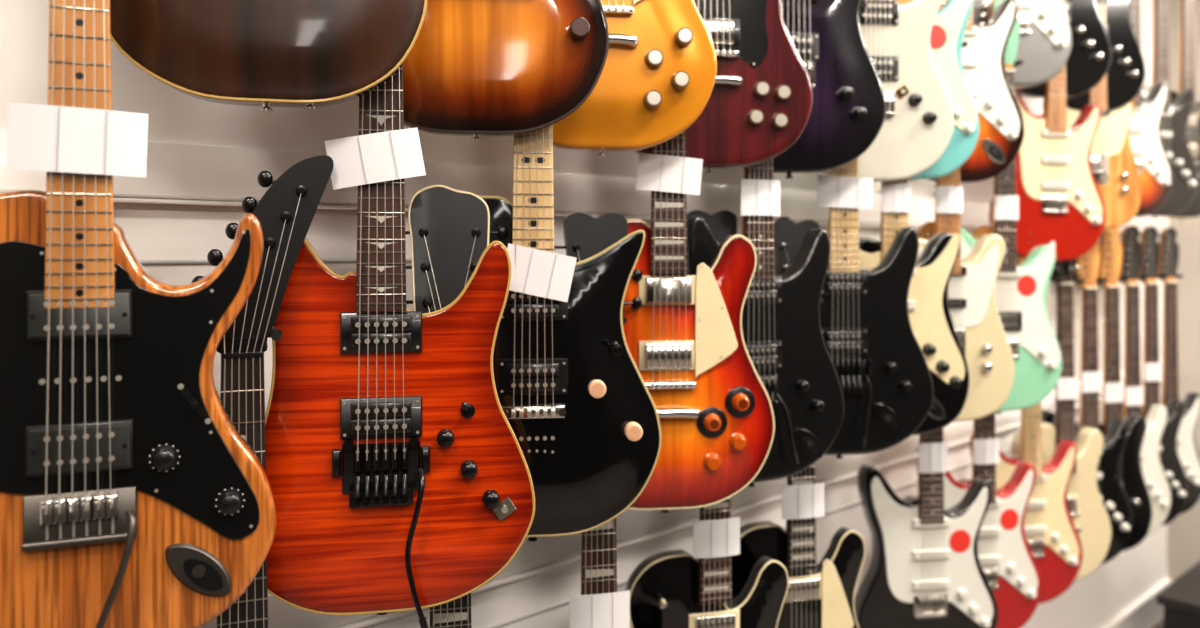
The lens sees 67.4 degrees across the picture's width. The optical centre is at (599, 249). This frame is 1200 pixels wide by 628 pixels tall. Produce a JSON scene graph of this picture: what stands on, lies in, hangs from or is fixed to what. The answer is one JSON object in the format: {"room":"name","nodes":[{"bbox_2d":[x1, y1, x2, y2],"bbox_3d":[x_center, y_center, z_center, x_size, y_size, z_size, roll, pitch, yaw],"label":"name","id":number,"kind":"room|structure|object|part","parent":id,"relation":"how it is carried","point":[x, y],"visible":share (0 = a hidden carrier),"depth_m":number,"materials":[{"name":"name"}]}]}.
{"room":"guitar shop","nodes":[
{"label":"guitar shop","id":0,"kind":"room"},
{"bbox_2d":[0,0,1166,627],"bbox_3d":[0.159,0.050,1.836,5.900,2.900,0.100,0,0,-42],"label":"wall","id":1,"kind":"structure","parent":0,"point":[153,231],"depth_m":1.43,"materials":[{"name":"white paint"}]},
{"bbox_2d":[268,328,281,340],"bbox_3d":[-0.448,0.093,1.043,0.086,0.085,0.242,0,0,-42],"label":"hanger","id":2,"kind":"object","parent":1,"relation":"attached to","point":[275,334],"visible":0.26,"depth_m":0.97,"materials":[{"name":"black rubber"}]},
{"bbox_2d":[192,155,333,627],"bbox_3d":[-0.381,0.413,0.991,0.334,1.038,0.068,0,0,-20],"label":"electric guitar","id":3,"kind":"object","parent":2,"relation":"hanging from","point":[285,213],"visible":0.59,"depth_m":0.98,"materials":[{"name":"black wood"}]},
{"bbox_2d":[0,129,1169,264],"bbox_3d":[0.199,-0.059,1.793,5.898,0.153,0.018,0,0,-42],"label":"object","id":4,"kind":"structure","parent":1,"relation":"attached to","point":[173,170],"depth_m":1.36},
{"bbox_2d":[200,362,1162,627],"bbox_3d":[0.199,0.541,1.793,5.898,0.153,0.018,0,0,-42],"label":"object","id":5,"kind":"structure","parent":1,"relation":"attached to","point":[633,527],"depth_m":1.69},
{"bbox_2d":[859,2,866,11],"bbox_3d":[0.385,-0.455,1.765,0.087,0.085,0.289,0,0,-42],"label":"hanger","id":6,"kind":"object","parent":1,"relation":"attached to","point":[862,5],"visible":0.12,"depth_m":1.67,"materials":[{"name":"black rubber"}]},
{"bbox_2d":[774,158,933,458],"bbox_3d":[0.466,-0.114,1.690,0.334,1.017,0.081,0,0,-4],"label":"electric guitar","id":7,"kind":"object","parent":6,"relation":"hanging from","point":[883,372],"visible":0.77,"depth_m":1.69,"materials":[{"name":"brown wood"}]},
{"bbox_2d":[817,176,872,208],"bbox_3d":[0.455,-0.107,1.687,0.107,0.062,0.042,0,0,-4],"label":"price tag","id":8,"kind":"object","parent":7,"relation":"attached to","point":[833,191],"visible":1,"depth_m":1.67,"materials":[{"name":"white paper"}]},
{"bbox_2d":[1013,60,1022,66],"bbox_3d":[0.889,-0.445,2.223,0.087,0.085,0.286,0,0,-42],"label":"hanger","id":9,"kind":"object","parent":1,"relation":"attached to","point":[1019,62],"visible":0.16,"depth_m":2.14,"materials":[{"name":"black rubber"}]},
{"bbox_2d":[961,0,1061,413],"bbox_3d":[0.954,-0.109,2.155,0.328,1.007,0.061,0,0,-10],"label":"electric guitar","id":10,"kind":"object","parent":9,"relation":"hanging from","point":[1021,290],"visible":0.54,"depth_m":2.15,"materials":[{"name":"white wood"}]},
{"bbox_2d":[990,195,1018,219],"bbox_3d":[0.960,-0.100,2.145,0.062,0.058,0.042,0,0,-10],"label":"price tag","id":11,"kind":"object","parent":10,"relation":"attached to","point":[1006,206],"visible":1,"depth_m":2.12,"materials":[{"name":"white paper"}]},
{"bbox_2d":[1050,274,1080,278],"bbox_3d":[1.223,0.073,2.553,0.086,0.085,0.244,0,0,-42],"label":"hanger","id":12,"kind":"object","parent":1,"relation":"attached to","point":[1075,275],"visible":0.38,"depth_m":2.48,"materials":[{"name":"black metal"}]},
{"bbox_2d":[1010,259,1111,579],"bbox_3d":[1.279,0.426,2.501,0.337,1.006,0.062,0,0,-16],"label":"electric guitar","id":13,"kind":"object","parent":12,"relation":"hanging from","point":[1087,511],"visible":0.45,"depth_m":2.50,"materials":[{"name":"brown wood"}]},
{"bbox_2d":[1057,377,1077,399],"bbox_3d":[1.282,0.380,2.490,0.070,0.060,0.042,0,0,-16],"label":"price tag","id":14,"kind":"object","parent":13,"relation":"attached to","point":[1067,388],"visible":0.88,"depth_m":2.47,"materials":[{"name":"white paper"}]},
{"bbox_2d":[1049,279,1103,282],"bbox_3d":[1.357,0.090,2.674,0.086,0.085,0.244,0,0,-42],"label":"hanger","id":15,"kind":"object","parent":1,"relation":"attached to","point":[1051,280],"visible":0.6,"depth_m":2.60,"materials":[{"name":"grey metal"}]},
{"bbox_2d":[1042,242,1132,563],"bbox_3d":[1.411,0.426,2.621,0.332,1.007,0.062,0,0,-16],"label":"electric guitar","id":16,"kind":"object","parent":15,"relation":"hanging from","point":[1112,494],"visible":0.29,"depth_m":2.61,"materials":[{"name":"brown wood"}]},
{"bbox_2d":[1079,371,1101,392],"bbox_3d":[1.415,0.380,2.610,0.070,0.060,0.042,0,0,-16],"label":"price tag","id":17,"kind":"object","parent":16,"relation":"attached to","point":[1091,381],"visible":0.99,"depth_m":2.59,"materials":[{"name":"white paper"}]},
{"bbox_2d":[1050,278,1125,281],"bbox_3d":[1.490,0.090,2.795,0.086,0.085,0.244,0,0,-42],"label":"hanger","id":18,"kind":"object","parent":1,"relation":"attached to","point":[1104,279],"visible":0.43,"depth_m":2.72,"materials":[{"name":"grey metal"}]},
{"bbox_2d":[1075,227,1151,550],"bbox_3d":[1.545,0.426,2.742,0.328,1.007,0.062,0,0,-16],"label":"electric guitar","id":19,"kind":"object","parent":18,"relation":"hanging from","point":[1132,480],"visible":0.44,"depth_m":2.73,"materials":[{"name":"brown wood"}]},
{"bbox_2d":[1102,382,1123,402],"bbox_3d":[1.549,0.430,2.731,0.070,0.060,0.042,0,0,-16],"label":"price tag","id":20,"kind":"object","parent":19,"relation":"attached to","point":[1114,392],"visible":0.98,"depth_m":2.71,"materials":[{"name":"white paper"}]},
{"bbox_3d":[1.638,0.770,2.748,0.020,0.020,0.022,0,0,-16],"label":"knob","id":21,"kind":"part","parent":19,"relation":"part of","materials":[{"name":"silver metal"}]},
{"bbox_2d":[1119,277,1145,279],"bbox_3d":[1.623,0.090,2.916,0.086,0.085,0.244,0,0,-42],"label":"hanger","id":22,"kind":"object","parent":1,"relation":"attached to","point":[1127,278],"visible":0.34,"depth_m":2.84,"materials":[{"name":"grey metal"}]},
{"bbox_2d":[1099,225,1170,536],"bbox_3d":[1.678,0.426,2.863,0.332,1.007,0.062,0,0,-16],"label":"electric guitar","id":23,"kind":"object","parent":22,"relation":"hanging from","point":[1157,485],"visible":0.41,"depth_m":2.85,"materials":[{"name":"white wood"}]},
{"bbox_2d":[1126,386,1143,405],"bbox_3d":[1.682,0.460,2.852,0.070,0.060,0.042,0,0,-16],"label":"price tag","id":24,"kind":"object","parent":23,"relation":"attached to","point":[1134,396],"visible":0.89,"depth_m":2.83,"materials":[{"name":"white paper"}]},
{"bbox_2d":[1104,579,1172,627],"bbox_3d":[0.200,1.440,1.792,5.900,0.120,0.020,0,0,-42],"label":"baseboard","id":25,"kind":"structure","parent":1,"relation":"attached to","point":[1145,612],"depth_m":3.53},
{"bbox_2d":[1101,274,1182,286],"bbox_3d":[1.905,0.090,3.170,0.086,0.085,0.244,0,0,-42],"label":"hanger","id":26,"kind":"object","parent":1,"relation":"attached to","point":[1177,275],"visible":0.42,"depth_m":3.10,"materials":[{"name":"black metal"}]},
{"bbox_2d":[1141,227,1199,513],"bbox_3d":[1.960,0.426,3.118,0.332,1.007,0.062,0,0,-16],"label":"electric guitar","id":27,"kind":"object","parent":26,"relation":"hanging from","point":[1188,454],"visible":0.38,"depth_m":3.10,"materials":[{"name":"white wood"}]},
{"bbox_2d":[1142,68,1151,89],"bbox_3d":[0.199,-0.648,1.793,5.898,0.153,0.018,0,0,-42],"label":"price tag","id":28,"kind":"structure","parent":1,"relation":"attached to","point":[1147,83],"depth_m":3.59,"materials":[{"name":"white paper"}]},
{"bbox_2d":[1139,275,1163,278],"bbox_3d":[1.757,0.090,3.036,0.086,0.085,0.244,0,0,-42],"label":"hanger","id":29,"kind":"object","parent":1,"relation":"attached to","point":[1158,277],"visible":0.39,"depth_m":2.96,"materials":[{"name":"black metal"}]},
{"bbox_2d":[1121,226,1187,525],"bbox_3d":[1.812,0.426,2.984,0.332,1.007,0.062,0,0,-16],"label":"electric guitar","id":30,"kind":"object","parent":29,"relation":"hanging from","point":[1172,467],"visible":0.41,"depth_m":2.97,"materials":[{"name":"brown wood"}]},
{"bbox_2d":[1141,362,1161,380],"bbox_3d":[1.816,0.400,2.973,0.070,0.060,0.042,0,0,-16],"label":"price tag","id":31,"kind":"object","parent":30,"relation":"attached to","point":[1153,371],"visible":0.99,"depth_m":2.95,"materials":[{"name":"white paper"}]},
{"bbox_3d":[-0.557,-0.435,0.918,0.085,0.085,0.281,0,0,-42],"label":"hanger","id":32,"kind":"object","parent":1,"relation":"attached to","visible":0},
{"bbox_2d":[0,0,275,627],"bbox_3d":[-0.483,-0.100,0.842,0.340,1.006,0.079,0,0,-22],"label":"electric guitar","id":33,"kind":"object","parent":32,"relation":"hanging from","point":[131,496],"visible":0.99,"depth_m":0.84,"materials":[{"name":"brown wood"}]},
{"bbox_2d":[6,102,148,177],"bbox_3d":[-0.483,-0.100,0.839,0.114,0.064,0.042,0,0,-22],"label":"price tag","id":34,"kind":"object","parent":33,"relation":"attached to","point":[49,138],"visible":1,"depth_m":0.82,"materials":[{"name":"white paper"}]},
{"bbox_3d":[-0.325,-0.417,1.125,0.087,0.085,0.286,0,0,-42],"label":"hanger","id":35,"kind":"object","parent":1,"relation":"attached to","visible":0},
{"bbox_2d":[265,64,534,627],"bbox_3d":[-0.244,-0.073,1.052,0.337,1.023,0.079,0,0,-11],"label":"electric guitar","id":36,"kind":"object","parent":35,"relation":"hanging from","point":[399,476],"visible":0.88,"depth_m":1.04,"materials":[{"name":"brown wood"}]},
{"bbox_2d":[324,127,425,189],"bbox_3d":[-0.260,-0.105,1.046,0.113,0.073,0.042,0,0,-11],"label":"price tag","id":37,"kind":"object","parent":36,"relation":"attached to","point":[358,160],"visible":1,"depth_m":1.03,"materials":[{"name":"white paper"}]},
{"bbox_3d":[-0.159,-0.453,1.273,0.087,0.085,0.288,0,0,-42],"label":"hanger","id":38,"kind":"object","parent":1,"relation":"attached to","visible":0},
{"bbox_2d":[479,124,661,540],"bbox_3d":[-0.088,-0.106,1.205,0.345,0.994,0.066,0,0,-6],"label":"electric guitar","id":39,"kind":"object","parent":38,"relation":"hanging from","point":[580,411],"visible":0.65,"depth_m":1.20,"materials":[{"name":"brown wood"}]},
{"bbox_2d":[507,243,576,301],"bbox_3d":[-0.083,0.030,1.196,0.102,0.078,0.042,0,0,-6],"label":"price tag","id":40,"kind":"object","parent":39,"relation":"attached to","point":[540,273],"visible":0.94,"depth_m":1.18,"materials":[{"name":"white paper"}]},
{"bbox_3d":[0.033,-0.446,1.447,0.087,0.085,0.288,0,0,-42],"label":"hanger","id":41,"kind":"object","parent":1,"relation":"attached to","visible":0},
{"bbox_2d":[623,130,774,512],"bbox_3d":[0.102,-0.096,1.383,0.340,1.001,0.074,0,0,-6],"label":"electric guitar","id":42,"kind":"object","parent":41,"relation":"hanging from","point":[685,340],"visible":0.54,"depth_m":1.37,"materials":[{"name":"brown wood"}]},
{"bbox_2d":[636,153,702,194],"bbox_3d":[0.103,-0.114,1.369,0.102,0.063,0.042,0,0,-6],"label":"price tag","id":43,"kind":"object","parent":42,"relation":"attached to","point":[655,172],"visible":1,"depth_m":1.35,"materials":[{"name":"white paper"}]},
{"bbox_3d":[0.190,-0.443,1.593,0.085,0.085,0.282,0,0,-42],"label":"hanger","id":44,"kind":"object","parent":1,"relation":"attached to","visible":0},
{"bbox_2d":[687,158,843,486],"bbox_3d":[0.270,-0.105,1.526,0.334,1.012,0.069,0,0,-20],"label":"electric guitar","id":45,"kind":"object","parent":44,"relation":"hanging from","point":[786,347],"visible":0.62,"depth_m":1.53,"materials":[{"name":"brown wood"}]},
{"bbox_2d":[738,179,779,215],"bbox_3d":[0.263,-0.087,1.514,0.075,0.060,0.042,0,0,-20],"label":"price tag","id":46,"kind":"object","parent":45,"relation":"attached to","point":[759,197],"visible":1,"depth_m":1.49,"materials":[{"name":"white paper"}]},
{"bbox_3d":[0.519,-0.455,1.887,0.087,0.085,0.288,0,0,-42],"label":"hanger","id":47,"kind":"object","parent":1,"relation":"attached to","visible":0},
{"bbox_2d":[827,0,968,434],"bbox_3d":[0.588,-0.119,1.820,0.328,1.007,0.062,0,0,-6],"label":"electric guitar","id":48,"kind":"object","parent":47,"relation":"hanging from","point":[931,322],"visible":0.38,"depth_m":1.81,"materials":[{"name":"brown wood"}]},
{"bbox_2d":[877,183,910,211],"bbox_3d":[0.590,-0.104,1.809,0.062,0.058,0.042,0,0,-6],"label":"price tag","id":49,"kind":"object","parent":48,"relation":"attached to","point":[895,197],"visible":1,"depth_m":1.79,"materials":[{"name":"white paper"}]},
{"bbox_3d":[0.682,-0.445,2.035,0.087,0.085,0.287,0,0,-42],"label":"hanger","id":50,"kind":"object","parent":1,"relation":"attached to","visible":0},
{"bbox_2d":[917,0,1014,421],"bbox_3d":[0.750,-0.114,1.968,0.328,0.997,0.062,0,0,-8],"label":"electric guitar","id":51,"kind":"object","parent":50,"relation":"hanging from","point":[982,337],"visible":0.41,"depth_m":1.97,"materials":[{"name":"brown wood"}]},
{"bbox_2d":[932,186,962,212],"bbox_3d":[0.753,-0.108,1.957,0.062,0.058,0.042,0,0,-8],"label":"price tag","id":52,"kind":"object","parent":51,"relation":"attached to","point":[949,199],"visible":1,"depth_m":1.94,"materials":[{"name":"white paper"}]},
{"bbox_3d":[-0.428,-1.010,1.033,0.086,0.085,0.284,0,0,-42],"label":"hanger","id":53,"kind":"object","parent":1,"relation":"attached to","visible":0},
{"bbox_2d":[110,0,426,111],"bbox_3d":[-0.360,-0.655,0.971,0.340,1.009,0.073,0,0,-16],"label":"electric guitar","id":54,"kind":"object","parent":53,"relation":"hanging from","point":[306,54],"visible":0.95,"depth_m":0.96,"materials":[{"name":"brown wood"}]},
{"bbox_3d":[-0.226,-0.986,1.213,0.087,0.085,0.287,0,0,-42],"label":"hanger","id":55,"kind":"object","parent":1,"relation":"attached to","visible":0},
{"bbox_2d":[403,0,608,140],"bbox_3d":[-0.158,-0.638,1.152,0.340,0.995,0.072,0,0,-8],"label":"electric guitar","id":56,"kind":"object","parent":55,"relation":"hanging from","point":[476,68],"visible":0.71,"depth_m":1.14,"materials":[{"name":"brown wood"}]},
{"bbox_3d":[-0.026,-0.282,1.146,0.026,0.026,0.020,0,0,-8],"label":"knob","id":57,"kind":"part","parent":56,"relation":"part of","materials":[{"name":"grey metal"}]},
{"bbox_3d":[-0.065,-0.990,1.358,0.087,0.085,0.288,0,0,-42],"label":"hanger","id":58,"kind":"object","parent":1,"relation":"attached to","visible":0},
{"bbox_2d":[553,0,716,155],"bbox_3d":[0.004,-0.638,1.295,0.337,1.004,0.068,0,0,-6],"label":"electric guitar","id":59,"kind":"object","parent":58,"relation":"hanging from","point":[657,77],"visible":0.52,"depth_m":1.29,"materials":[{"name":"yellow wood"}]},
{"bbox_3d":[0.108,-0.962,1.515,0.087,0.085,0.288,0,0,-42],"label":"hanger","id":60,"kind":"object","parent":1,"relation":"attached to","visible":0},
{"bbox_2d":[634,0,812,173],"bbox_3d":[0.177,-0.618,1.445,0.339,0.989,0.056,0,0,-6],"label":"electric guitar","id":61,"kind":"object","parent":60,"relation":"hanging from","point":[759,104],"visible":0.65,"depth_m":1.44,"materials":[{"name":"brown wood"}]},
{"bbox_3d":[0.268,-0.987,1.660,0.087,0.085,0.287,0,0,-42],"label":"hanger","id":62,"kind":"object","parent":1,"relation":"attached to","visible":0},
{"bbox_2d":[741,0,885,177],"bbox_3d":[0.348,-0.641,1.595,0.334,1.027,0.062,0,0,-8],"label":"electric guitar","id":63,"kind":"object","parent":62,"relation":"hanging from","point":[848,111],"visible":0.5,"depth_m":1.59,"materials":[{"name":"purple wood"}]},
{"bbox_3d":[0.467,-0.965,1.840,0.087,0.085,0.288,0,0,-42],"label":"hanger","id":64,"kind":"object","parent":1,"relation":"attached to","visible":0},
{"bbox_2d":[817,0,953,185],"bbox_3d":[0.536,-0.629,1.773,0.332,1.007,0.062,0,0,-6],"label":"electric guitar","id":65,"kind":"object","parent":64,"relation":"hanging from","point":[917,128],"visible":0.53,"depth_m":1.77,"materials":[{"name":"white wood"}]},
{"bbox_3d":[0.567,-0.975,1.931,0.087,0.085,0.286,0,0,-42],"label":"hanger","id":66,"kind":"object","parent":1,"relation":"attached to","visible":0},
{"bbox_2d":[908,0,979,180],"bbox_3d":[0.632,-0.639,1.864,0.328,1.007,0.061,0,0,-10],"label":"electric guitar","id":67,"kind":"object","parent":66,"relation":"hanging from","point":[951,19],"visible":0.27,"depth_m":1.87,"materials":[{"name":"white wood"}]},
{"bbox_3d":[0.722,-0.980,2.072,0.087,0.085,0.286,0,0,-42],"label":"hanger","id":68,"kind":"object","parent":1,"relation":"attached to","visible":0},
{"bbox_2d":[919,0,1024,182],"bbox_3d":[0.791,-0.644,2.005,0.332,1.007,0.062,0,0,-10],"label":"electric guitar","id":69,"kind":"object","parent":68,"relation":"hanging from","point":[1001,133],"visible":0.38,"depth_m":2.00,"materials":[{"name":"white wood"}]},
{"bbox_3d":[0.940,-1.230,2.270,0.087,0.085,0.285,0,0,-42],"label":"hanger","id":70,"kind":"object","parent":1,"relation":"attached to","visible":0},
{"bbox_2d":[973,0,1071,88],"bbox_3d":[1.008,-0.894,2.203,0.332,1.007,0.061,0,0,-14],"label":"electric guitar","id":71,"kind":"object","parent":70,"relation":"hanging from","point":[1045,37],"visible":0.59,"depth_m":2.20,"materials":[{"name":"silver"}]},
{"bbox_3d":[1.111,-1.230,2.424,0.087,0.085,0.286,0,0,-42],"label":"hanger","id":72,"kind":"object","parent":1,"relation":"attached to","visible":0},
{"bbox_2d":[1017,0,1110,98],"bbox_3d":[1.191,-0.894,2.360,0.334,1.007,0.062,0,0,-12],"label":"electric guitar","id":73,"kind":"object","parent":72,"relation":"hanging from","point":[1088,61],"visible":0.45,"depth_m":2.36,"materials":[{"name":"brown wood"}]},
{"bbox_3d":[1.312,-1.220,2.605,0.087,0.085,0.286,0,0,-42],"label":"hanger","id":74,"kind":"object","parent":1,"relation":"attached to","visible":0},
{"bbox_2d":[1066,0,1145,110],"bbox_3d":[1.392,-0.884,2.538,0.334,1.007,0.068,0,0,-12],"label":"electric guitar","id":75,"kind":"object","parent":74,"relation":"hanging from","point":[1126,73],"visible":0.34,"depth_m":2.54,"materials":[{"name":"brown wood"}]},
{"bbox_3d":[1.111,-0.800,2.424,0.087,0.085,0.285,0,0,-42],"label":"hanger","id":76,"kind":"object","parent":1,"relation":"attached to","visible":0},
{"bbox_2d":[989,0,1105,260],"bbox_3d":[1.179,-0.464,2.357,0.332,1.007,0.061,0,0,-14],"label":"electric guitar","id":77,"kind":"object","parent":76,"relation":"hanging from","point":[1061,202],"visible":0.75,"depth_m":2.34,"materials":[{"name":"brown wood"}]},
{"bbox_3d":[1.326,-0.890,2.619,0.087,0.085,0.285,0,0,-42],"label":"hanger","id":78,"kind":"object","parent":1,"relation":"attached to","visible":0},
{"bbox_2d":[1043,4,1141,228],"bbox_3d":[1.394,-0.554,2.551,0.328,1.007,0.062,0,0,-14],"label":"electric guitar","id":79,"kind":"object","parent":78,"relation":"hanging from","point":[1115,171],"visible":0.48,"depth_m":2.55,"materials":[{"name":"brown wood"}]},
{"bbox_3d":[1.540,-0.930,2.813,0.087,0.085,0.284,0,0,-42],"label":"hanger","id":80,"kind":"object","parent":1,"relation":"attached to","visible":0},
{"bbox_2d":[1129,0,1172,216],"bbox_3d":[1.609,-0.594,2.746,0.332,1.007,0.062,0,0,-16],"label":"electric guitar","id":81,"kind":"object","parent":80,"relation":"hanging from","point":[1151,159],"visible":0.41,"depth_m":2.75,"materials":[{"name":"brown wood"}]},
{"bbox_3d":[1.741,-0.940,2.995,0.087,0.085,0.284,0,0,-42],"label":"hanger","id":82,"kind":"object","parent":1,"relation":"attached to","visible":0},
{"bbox_2d":[1142,0,1198,218],"bbox_3d":[1.809,-0.604,2.927,0.332,1.007,0.062,0,0,-16],"label":"electric guitar","id":83,"kind":"object","parent":82,"relation":"hanging from","point":[1174,120],"visible":0.41,"depth_m":2.93,"materials":[{"name":"brown wood"}]},
{"bbox_3d":[1.948,-0.950,3.182,0.087,0.085,0.284,0,0,-42],"label":"hanger","id":84,"kind":"object","parent":1,"relation":"attached to","visible":0},
{"bbox_2d":[1159,0,1199,220],"bbox_3d":[2.018,-0.601,3.115,0.340,0.999,0.062,0,0,-16],"label":"electric guitar","id":85,"kind":"object","parent":84,"relation":"hanging from","point":[1187,18],"visible":0.25,"depth_m":3.10,"materials":[{"name":"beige wood"}]},
{"bbox_3d":[-0.250,0.093,1.219,0.087,0.085,0.246,0,0,-42],"label":"hanger","id":86,"kind":"object","parent":1,"relation":"attached to","visible":0},
{"bbox_2d":[405,185,507,627],"bbox_3d":[-0.194,0.477,1.167,0.337,1.124,0.062,0,0,-12],"label":"electric guitar","id":87,"kind":"object","parent":86,"relation":"hanging from","point":[449,231],"visible":0.47,"depth_m":1.16,"materials":[{"name":"black wood"}]},
{"bbox_3d":[-0.061,0.103,1.390,0.087,0.085,0.246,0,0,-42],"label":"hanger","id":88,"kind":"object","parent":1,"relation":"attached to","visible":0},
{"bbox_2d":[554,213,642,594],"bbox_3d":[-0.005,0.492,1.338,0.337,1.094,0.062,0,0,-12],"label":"electric guitar","id":89,"kind":"object","parent":88,"relation":"hanging from","point":[586,236],"visible":0.34,"depth_m":1.32,"materials":[{"name":"brown wood"}]},
{"bbox_2d":[569,590,629,627],"bbox_3d":[-0.003,0.530,1.327,0.090,0.060,0.042,0,0,-12],"label":"price tag","id":90,"kind":"object","parent":89,"relation":"attached to","point":[608,610],"visible":1,"depth_m":1.31,"materials":[{"name":"white paper"}]},
{"bbox_3d":[0.131,0.083,1.565,0.087,0.085,0.245,0,0,-42],"label":"hanger","id":91,"kind":"object","parent":1,"relation":"attached to","visible":0},
{"bbox_2d":[625,210,788,627],"bbox_3d":[0.188,0.446,1.511,0.340,1.026,0.066,0,0,-14],"label":"electric guitar","id":92,"kind":"object","parent":91,"relation":"hanging from","point":[672,588],"visible":0.57,"depth_m":1.49,"materials":[{"name":"black wood"}]},
{"bbox_2d":[693,517,739,557],"bbox_3d":[0.190,0.475,1.502,0.082,0.062,0.042,0,0,-14],"label":"price tag","id":93,"kind":"object","parent":92,"relation":"attached to","point":[720,537],"visible":1,"depth_m":1.48,"materials":[{"name":"white paper"}]},
{"bbox_3d":[0.311,0.093,1.727,0.087,0.085,0.245,0,0,-42],"label":"hanger","id":94,"kind":"object","parent":1,"relation":"attached to","visible":0},
{"bbox_2d":[732,219,865,627],"bbox_3d":[0.367,0.451,1.675,0.340,1.016,0.062,0,0,-14],"label":"electric guitar","id":95,"kind":"object","parent":94,"relation":"hanging from","point":[820,595],"visible":0.52,"depth_m":1.66,"materials":[{"name":"black wood"}]},
{"bbox_2d":[782,483,823,519],"bbox_3d":[0.369,0.460,1.664,0.085,0.062,0.042,0,0,-14],"label":"price tag","id":96,"kind":"object","parent":95,"relation":"attached to","point":[798,501],"visible":1,"depth_m":1.64,"materials":[{"name":"white paper"}]},
{"bbox_3d":[0.671,0.105,2.052,0.087,0.085,0.247,0,0,-42],"label":"hanger","id":97,"kind":"object","parent":1,"relation":"attached to","visible":0},
{"bbox_2d":[854,222,997,627],"bbox_3d":[0.726,0.441,2.000,0.332,1.007,0.061,0,0,-8],"label":"electric guitar","id":98,"kind":"object","parent":97,"relation":"hanging from","point":[925,570],"visible":0.77,"depth_m":1.98,"materials":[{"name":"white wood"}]},
{"bbox_2d":[915,442,947,472],"bbox_3d":[0.728,0.455,1.989,0.068,0.066,0.042,0,0,-8],"label":"price tag","id":99,"kind":"object","parent":98,"relation":"attached to","point":[932,457],"visible":1,"depth_m":1.97,"materials":[{"name":"white paper"}]},
{"bbox_3d":[0.861,0.110,2.224,0.087,0.085,0.246,0,0,-42],"label":"hanger","id":100,"kind":"object","parent":1,"relation":"attached to","visible":0},
{"bbox_2d":[917,226,1041,627],"bbox_3d":[0.915,0.446,2.172,0.332,1.007,0.062,0,0,-12],"label":"electric guitar","id":101,"kind":"object","parent":100,"relation":"hanging from","point":[1009,565],"visible":0.34,"depth_m":2.17,"materials":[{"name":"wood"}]},
{"bbox_2d":[970,438,999,464],"bbox_3d":[0.919,0.480,2.161,0.070,0.060,0.042,0,0,-12],"label":"price tag","id":102,"kind":"object","parent":101,"relation":"attached to","point":[985,451],"visible":1,"depth_m":2.14,"materials":[{"name":"white paper"}]},
{"bbox_3d":[1.060,0.095,2.406,0.087,0.085,0.245,0,0,-42],"label":"hanger","id":103,"kind":"object","parent":1,"relation":"attached to","visible":0},
{"bbox_2d":[970,232,1081,603],"bbox_3d":[1.115,0.431,2.353,0.332,1.007,0.061,0,0,-14],"label":"electric guitar","id":104,"kind":"object","parent":103,"relation":"hanging from","point":[1052,537],"visible":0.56,"depth_m":2.35,"materials":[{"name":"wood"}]},
{"bbox_2d":[1150,616,1163,627],"bbox_3d":[1.353,1.550,0.516,6.100,0.100,3.660,0,0,-42],"label":"floor","id":105,"kind":"structure","parent":0,"point":[1159,624],"depth_m":3.60,"materials":[{"name":"grey"}]},
{"bbox_2d":[1156,561,1199,627],"bbox_3d":[3.108,1.375,2.467,0.560,0.250,2.640,0,0,-42],"label":"display platform","id":106,"kind":"object","parent":105,"relation":"on","point":[1180,599],"visible":1,"depth_m":3.24,"materials":[{"name":"laminate"}]},
{"bbox_2d":[1167,0,1199,581],"bbox_3d":[3.545,0.050,2.566,0.100,2.900,3.560,0,0,-42],"label":"wall","id":107,"kind":"structure","parent":0,"point":[1183,532],"depth_m":3.72,"materials":[{"name":"grey paint"}]}
]}

